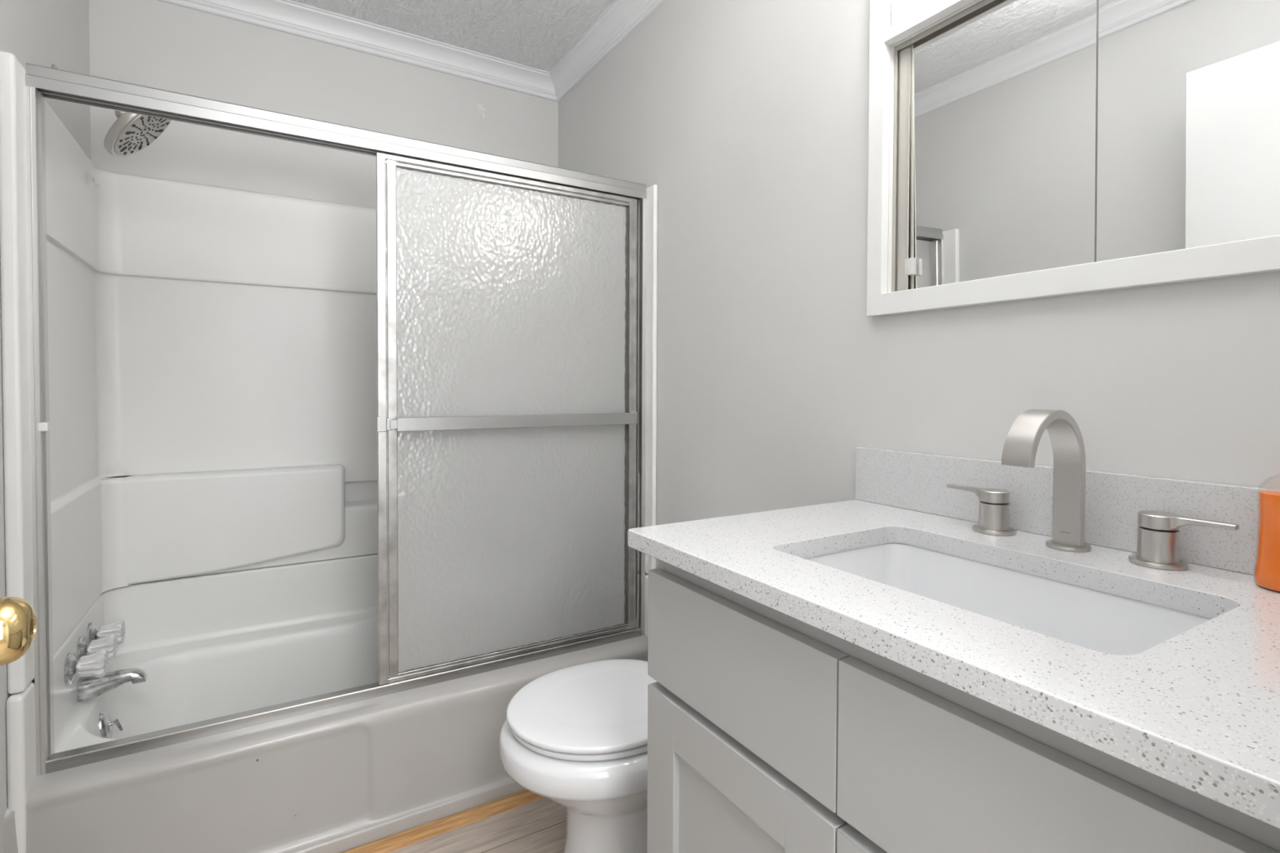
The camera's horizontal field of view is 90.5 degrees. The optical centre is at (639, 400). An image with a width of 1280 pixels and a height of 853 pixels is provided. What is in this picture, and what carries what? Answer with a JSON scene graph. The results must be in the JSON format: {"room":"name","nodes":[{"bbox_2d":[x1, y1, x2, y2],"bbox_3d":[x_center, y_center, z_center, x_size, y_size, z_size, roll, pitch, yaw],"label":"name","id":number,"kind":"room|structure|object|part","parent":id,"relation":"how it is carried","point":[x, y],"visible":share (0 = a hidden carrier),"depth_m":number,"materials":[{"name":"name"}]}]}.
{"room":"bathroom","nodes":[
{"label":"bathroom","id":0,"kind":"room"},
{"bbox_2d":[0,596,36,666],"bbox_3d":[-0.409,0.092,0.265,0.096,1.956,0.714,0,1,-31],"label":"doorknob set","id":1,"kind":"structure","parent":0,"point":[18,618],"depth_m":0.53,"materials":[{"name":"gold metal"}]},
{"bbox_2d":[0,0,90,852],"bbox_3d":[-1.033,-0.091,0.821,0.100,2.319,2.544,0,1,-31],"label":"wall","id":2,"kind":"structure","parent":0,"point":[42,33],"depth_m":1.41,"materials":[{"name":"grey paint"}]},
{"bbox_2d":[51,63,171,157],"bbox_3d":[-1.304,-0.706,1.582,0.230,0.189,0.195,0,1,-31],"label":"shower","id":3,"kind":"object","parent":2,"relation":"attached to","point":[131,133],"visible":0.73,"depth_m":1.57,"materials":[{"name":"grey metal"}]},
{"bbox_3d":[-1.258,-0.683,1.609,0.116,0.132,0.174,0,1,-31],"label":"plate","id":4,"kind":"part","parent":3,"relation":"part of","materials":[{"name":"grey plastic"}]},
{"bbox_2d":[88,0,558,208],"bbox_3d":[-0.991,-0.121,2.272,1.466,2.319,0.100,0,1,-31],"label":"wall","id":5,"kind":"structure","parent":0,"point":[150,43],"depth_m":2.08,"materials":[{"name":"grey paint"}]},
{"bbox_2d":[0,51,657,693],"bbox_3d":[-0.765,-0.058,1.895,1.466,1.208,0.778,0,1,-31],"label":"shower surround","id":6,"kind":"object","parent":5,"relation":"attached to","point":[212,350],"visible":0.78,"depth_m":1.93,"materials":[{"name":"grey plastic"}]},
{"bbox_3d":[-1.266,0.379,1.954,0.658,0.314,0.137,0,1,-31],"label":"raised backrest","id":7,"kind":"part","parent":6,"relation":"part of","materials":[{"name":"white plastic"}]},
{"bbox_2d":[24,62,646,776],"bbox_3d":[-0.601,0.039,1.632,1.423,1.412,0.096,0,1,-31],"label":"shower enclosure","id":8,"kind":"object","parent":6,"relation":"attached to","point":[511,293],"visible":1,"depth_m":1.72,"materials":[{"name":"silver metal"}]},
{"bbox_3d":[-0.602,-0.643,1.625,1.423,0.048,0.050,0,1,-31],"label":"header rail","id":9,"kind":"part","parent":8,"relation":"part of","materials":[{"name":"silver metal"}]},
{"bbox_3d":[-0.607,0.732,1.653,1.396,0.024,0.050,0,1,-31],"label":"sill rail","id":10,"kind":"part","parent":8,"relation":"part of","materials":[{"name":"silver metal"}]},
{"bbox_3d":[-0.335,0.050,1.784,0.752,1.336,0.012,0,1,-31],"label":"sliding panel","id":11,"kind":"part","parent":8,"relation":"part of","materials":[{"name":"glass"}]},
{"bbox_3d":[-0.340,0.050,1.785,0.709,1.324,0.003,0,1,-31],"label":"glass pane","id":12,"kind":"part","parent":8,"relation":"part of","materials":[{"name":"glass"}]},
{"bbox_2d":[156,0,557,102],"bbox_3d":[-0.942,-1.242,2.173,1.466,0.071,0.075,0,1,-31],"label":"trim","id":13,"kind":"structure","parent":5,"relation":"attached to","point":[287,16],"depth_m":2.19,"materials":[{"name":"white paint"}]},
{"bbox_2d":[477,103,484,117],"bbox_3d":[-0.605,-1.104,2.422,0.030,0.050,0.001,0,1,-31],"label":"residue","id":14,"kind":"object","parent":5,"relation":"attached to","point":[480,107],"visible":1,"depth_m":2.42,"materials":[{"name":"white"}]},
{"bbox_2d":[291,0,613,71],"bbox_3d":[-0.006,-1.268,0.615,1.666,0.050,3.910,0,1,-31],"label":"ceiling","id":15,"kind":"structure","parent":0,"point":[534,33],"depth_m":2.13,"materials":[{"name":"white paint"}]},
{"bbox_2d":[388,797,566,852],"bbox_3d":[-0.015,1.100,0.663,1.666,0.050,3.910,0,1,-31],"label":"floor","id":16,"kind":"structure","parent":0,"point":[538,826],"depth_m":1.54,"materials":[{"name":"beige wood"}]},
{"bbox_2d":[4,553,648,852],"bbox_3d":[-0.753,0.795,1.888,1.466,0.506,0.839,0,1,-31],"label":"bathtub","id":17,"kind":"object","parent":16,"relation":"on","point":[340,779],"visible":0.62,"depth_m":1.57,"materials":[{"name":"white plastic"}]},
{"bbox_2d":[63,619,147,702],"bbox_3d":[-1.307,0.651,1.578,0.130,0.153,0.291,0,1,-31],"label":"tub faucet","id":18,"kind":"object","parent":17,"relation":"attached to","point":[91,661],"visible":1,"depth_m":1.54,"materials":[{"name":"silver metal"}]},
{"bbox_3d":[-1.295,0.614,1.458,0.029,0.074,0.074,0,1,-31],"label":"faucet handle","id":19,"kind":"part","parent":18,"relation":"part of","materials":[{"name":"silver metal"}]},
{"bbox_3d":[-1.350,0.612,1.550,0.029,0.074,0.074,0,1,-31],"label":"faucet handle","id":20,"kind":"part","parent":18,"relation":"part of","materials":[{"name":"silver metal"}]},
{"bbox_3d":[-1.406,0.610,1.644,0.029,0.074,0.074,0,1,-31],"label":"faucet handle","id":21,"kind":"part","parent":18,"relation":"part of","materials":[{"name":"silver metal"}]},
{"bbox_3d":[-1.269,0.614,1.473,0.049,0.066,0.066,0,1,-31],"label":"acrylic knob","id":22,"kind":"part","parent":18,"relation":"part of","materials":[{"name":"white"}]},
{"bbox_3d":[-1.324,0.612,1.565,0.049,0.066,0.066,0,1,-31],"label":"acrylic knob","id":23,"kind":"part","parent":18,"relation":"part of","materials":[{"name":"white"}]},
{"bbox_3d":[-1.381,0.610,1.659,0.049,0.066,0.066,0,1,-31],"label":"acrylic knob","id":24,"kind":"part","parent":18,"relation":"part of","materials":[{"name":"white"}]},
{"bbox_3d":[-1.301,0.700,1.568,0.130,0.057,0.054,0,1,-31],"label":"tub spout","id":25,"kind":"part","parent":18,"relation":"part of","materials":[{"name":"silver metal"}]},
{"bbox_3d":[-1.336,0.815,1.585,0.028,0.077,0.077,0,1,-31],"label":"overflow plate","id":26,"kind":"part","parent":17,"relation":"part of","materials":[{"name":"silver metal"}]},
{"bbox_3d":[-1.317,0.819,1.596,0.027,0.032,0.008,0,1,-31],"label":"trip lever","id":27,"kind":"part","parent":17,"relation":"part of","materials":[{"name":"silver metal"}]},
{"bbox_2d":[64,610,378,751],"bbox_3d":[-0.765,0.867,1.914,1.395,0.271,0.635,0,1,-31],"label":"basin","id":28,"kind":"object","parent":17,"relation":"in","point":[202,677],"depth_m":1.91,"materials":[{"name":"white plastic"}]},
{"bbox_2d":[341,789,546,852],"bbox_3d":[-0.540,1.049,1.532,1.461,0.014,0.038,0,1,-31],"label":"wood floor strip","id":29,"kind":"object","parent":16,"relation":"on","point":[402,839],"visible":0.46,"depth_m":1.56,"materials":[{"name":"brown wood"}]},
{"bbox_2d":[498,659,657,852],"bbox_3d":[-0.011,0.722,1.454,0.624,0.675,0.397,0,1,-31],"label":"toilet","id":30,"kind":"object","parent":16,"relation":"on","point":[574,737],"visible":0.47,"depth_m":1.30,"materials":[{"name":"white ceramic"}]},
{"bbox_3d":[-0.040,0.877,1.440,0.558,0.364,0.397,0,1,-31],"label":"bowl","id":31,"kind":"part","parent":30,"relation":"part of","materials":[{"name":"white ceramic"}]},
{"bbox_3d":[-0.079,0.686,1.412,0.421,0.014,0.368,0,1,-31],"label":"seat","id":32,"kind":"part","parent":30,"relation":"part of","materials":[{"name":"white plastic"}]},
{"bbox_3d":[-0.081,0.669,1.411,0.428,0.016,0.373,0,1,-31],"label":"lid","id":33,"kind":"part","parent":30,"relation":"part of","materials":[{"name":"white plastic"}]},
{"bbox_2d":[647,559,1279,852],"bbox_3d":[0.430,0.656,0.828,0.518,0.835,0.771,0,1,-31],"label":"vanity cabinet","id":34,"kind":"object","parent":16,"relation":"on","point":[770,731],"visible":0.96,"depth_m":0.68,"materials":[{"name":"grey paint"}]},
{"bbox_3d":[0.122,0.708,0.865,0.006,0.362,0.242,0,1,-31],"label":"door panel","id":35,"kind":"part","parent":34,"relation":"part of","materials":[{"name":"grey paint"}]},
{"bbox_3d":[0.119,0.708,0.863,0.020,0.498,0.386,0,1,-31],"label":"cabinet door","id":36,"kind":"part","parent":34,"relation":"part of","materials":[{"name":"grey paint"}]},
{"bbox_3d":[0.120,0.360,0.856,0.020,0.170,0.386,0,1,-31],"label":"drawer","id":37,"kind":"part","parent":34,"relation":"part of","materials":[{"name":"grey paint"}]},
{"bbox_3d":[0.317,0.716,0.534,0.020,0.498,0.377,0,1,-31],"label":"cabinet door","id":38,"kind":"part","parent":34,"relation":"part of","materials":[{"name":"grey paint"}]},
{"bbox_2d":[627,447,1279,829],"bbox_3d":[0.419,0.172,0.812,0.552,0.134,0.794,0,1,-31],"label":"countertop","id":39,"kind":"structure","parent":34,"relation":"on","point":[1197,710],"depth_m":0.71,"materials":[{"name":"stone"}]},
{"bbox_2d":[804,542,1211,655],"bbox_3d":[0.413,0.312,0.791,0.332,0.145,0.482,0,1,-31],"label":"sink","id":40,"kind":"object","parent":39,"relation":"in","point":[1096,620],"visible":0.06,"depth_m":0.87,"materials":[{"name":"white ceramic"}]},
{"bbox_2d":[946,408,1239,570],"bbox_3d":[0.563,0.111,0.877,0.178,0.197,0.366,0,1,-31],"label":"sink faucet","id":41,"kind":"object","parent":39,"relation":"on","point":[1157,531],"visible":1,"depth_m":0.88,"materials":[{"name":"silver metal"}]},
{"bbox_3d":[0.544,0.150,1.024,0.042,0.018,0.098,0,1,-31],"label":"lever","id":42,"kind":"part","parent":41,"relation":"part of","materials":[{"name":"silver metal"}]},
{"bbox_3d":[0.558,0.184,1.001,0.060,0.046,0.060,0,1,-31],"label":"faucet handle","id":43,"kind":"part","parent":41,"relation":"part of","materials":[{"name":"silver metal"}]},
{"bbox_3d":[0.551,0.110,0.865,0.146,0.194,0.037,0,1,-31],"label":"spout","id":44,"kind":"part","parent":41,"relation":"part of","materials":[{"name":"silver metal"}]},
{"bbox_3d":[0.668,0.188,0.818,0.060,0.046,0.060,0,1,-31],"label":"faucet handle","id":45,"kind":"part","parent":41,"relation":"part of","materials":[{"name":"silver metal"}]},
{"bbox_3d":[0.682,0.155,0.794,0.042,0.018,0.098,0,1,-31],"label":"lever","id":46,"kind":"part","parent":41,"relation":"part of","materials":[{"name":"silver metal"}]},
{"bbox_2d":[1254,490,1279,591],"bbox_3d":[0.735,0.125,0.706,0.053,0.178,0.074,0,1,-31],"label":"soap bottle","id":47,"kind":"object","parent":39,"relation":"on","point":[1267,568],"visible":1,"depth_m":0.71,"materials":[{"name":"plastic"}]},
{"bbox_3d":[0.318,0.367,0.527,0.020,0.170,0.377,0,1,-31],"label":"drawer","id":48,"kind":"part","parent":34,"relation":"part of","materials":[{"name":"grey paint"}]},
{"bbox_2d":[558,0,1279,575],"bbox_3d":[0.318,-0.103,1.632,0.120,2.319,2.544,0,1,-31],"label":"wall","id":49,"kind":"structure","parent":0,"point":[748,119],"depth_m":1.40,"materials":[{"name":"grey paint"}]},
{"bbox_2d":[548,0,665,102],"bbox_3d":[0.236,-1.226,1.563,0.075,0.071,2.334,0,1,-31],"label":"trim","id":50,"kind":"structure","parent":49,"relation":"attached to","point":[620,18],"depth_m":2.19,"materials":[{"name":"white paint"}]},
{"bbox_2d":[891,0,935,25],"bbox_3d":[0.619,-0.771,0.906,0.108,0.135,0.684,0,1,-31],"label":"vanity light","id":51,"kind":"object","parent":49,"relation":"attached to","point":[900,9],"visible":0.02,"depth_m":1.20,"materials":[{"name":"white"}]},
{"bbox_2d":[855,447,1279,575],"bbox_3d":[0.648,0.156,0.949,0.018,0.106,0.794,0,1,-31],"label":"backsplash","id":52,"kind":"structure","parent":49,"relation":"attached to","point":[908,480],"depth_m":0.92,"materials":[{"name":"stone"}]},
{"bbox_2d":[866,0,1279,316],"bbox_3d":[0.685,-0.516,0.951,0.095,0.714,0.758,0,1,-31],"label":"medicine cabinet","id":53,"kind":"object","parent":49,"relation":"attached to","point":[1019,149],"visible":1,"depth_m":0.98,"materials":[{"name":"white paint"}]},
{"bbox_3d":[0.519,-0.257,1.220,0.011,0.032,0.020,0,1,-31],"label":"finger pull","id":54,"kind":"part","parent":53,"relation":"part of","materials":[{"name":"white plastic"}]},
{"bbox_3d":[0.612,-0.445,1.077,0.013,0.474,0.332,0,1,-31],"label":"mirror door","id":55,"kind":"part","parent":53,"relation":"part of","materials":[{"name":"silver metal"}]},
{"bbox_3d":[0.764,-0.439,0.799,0.013,0.474,0.330,0,1,-31],"label":"mirror door","id":56,"kind":"part","parent":53,"relation":"part of","materials":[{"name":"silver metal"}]}
]}

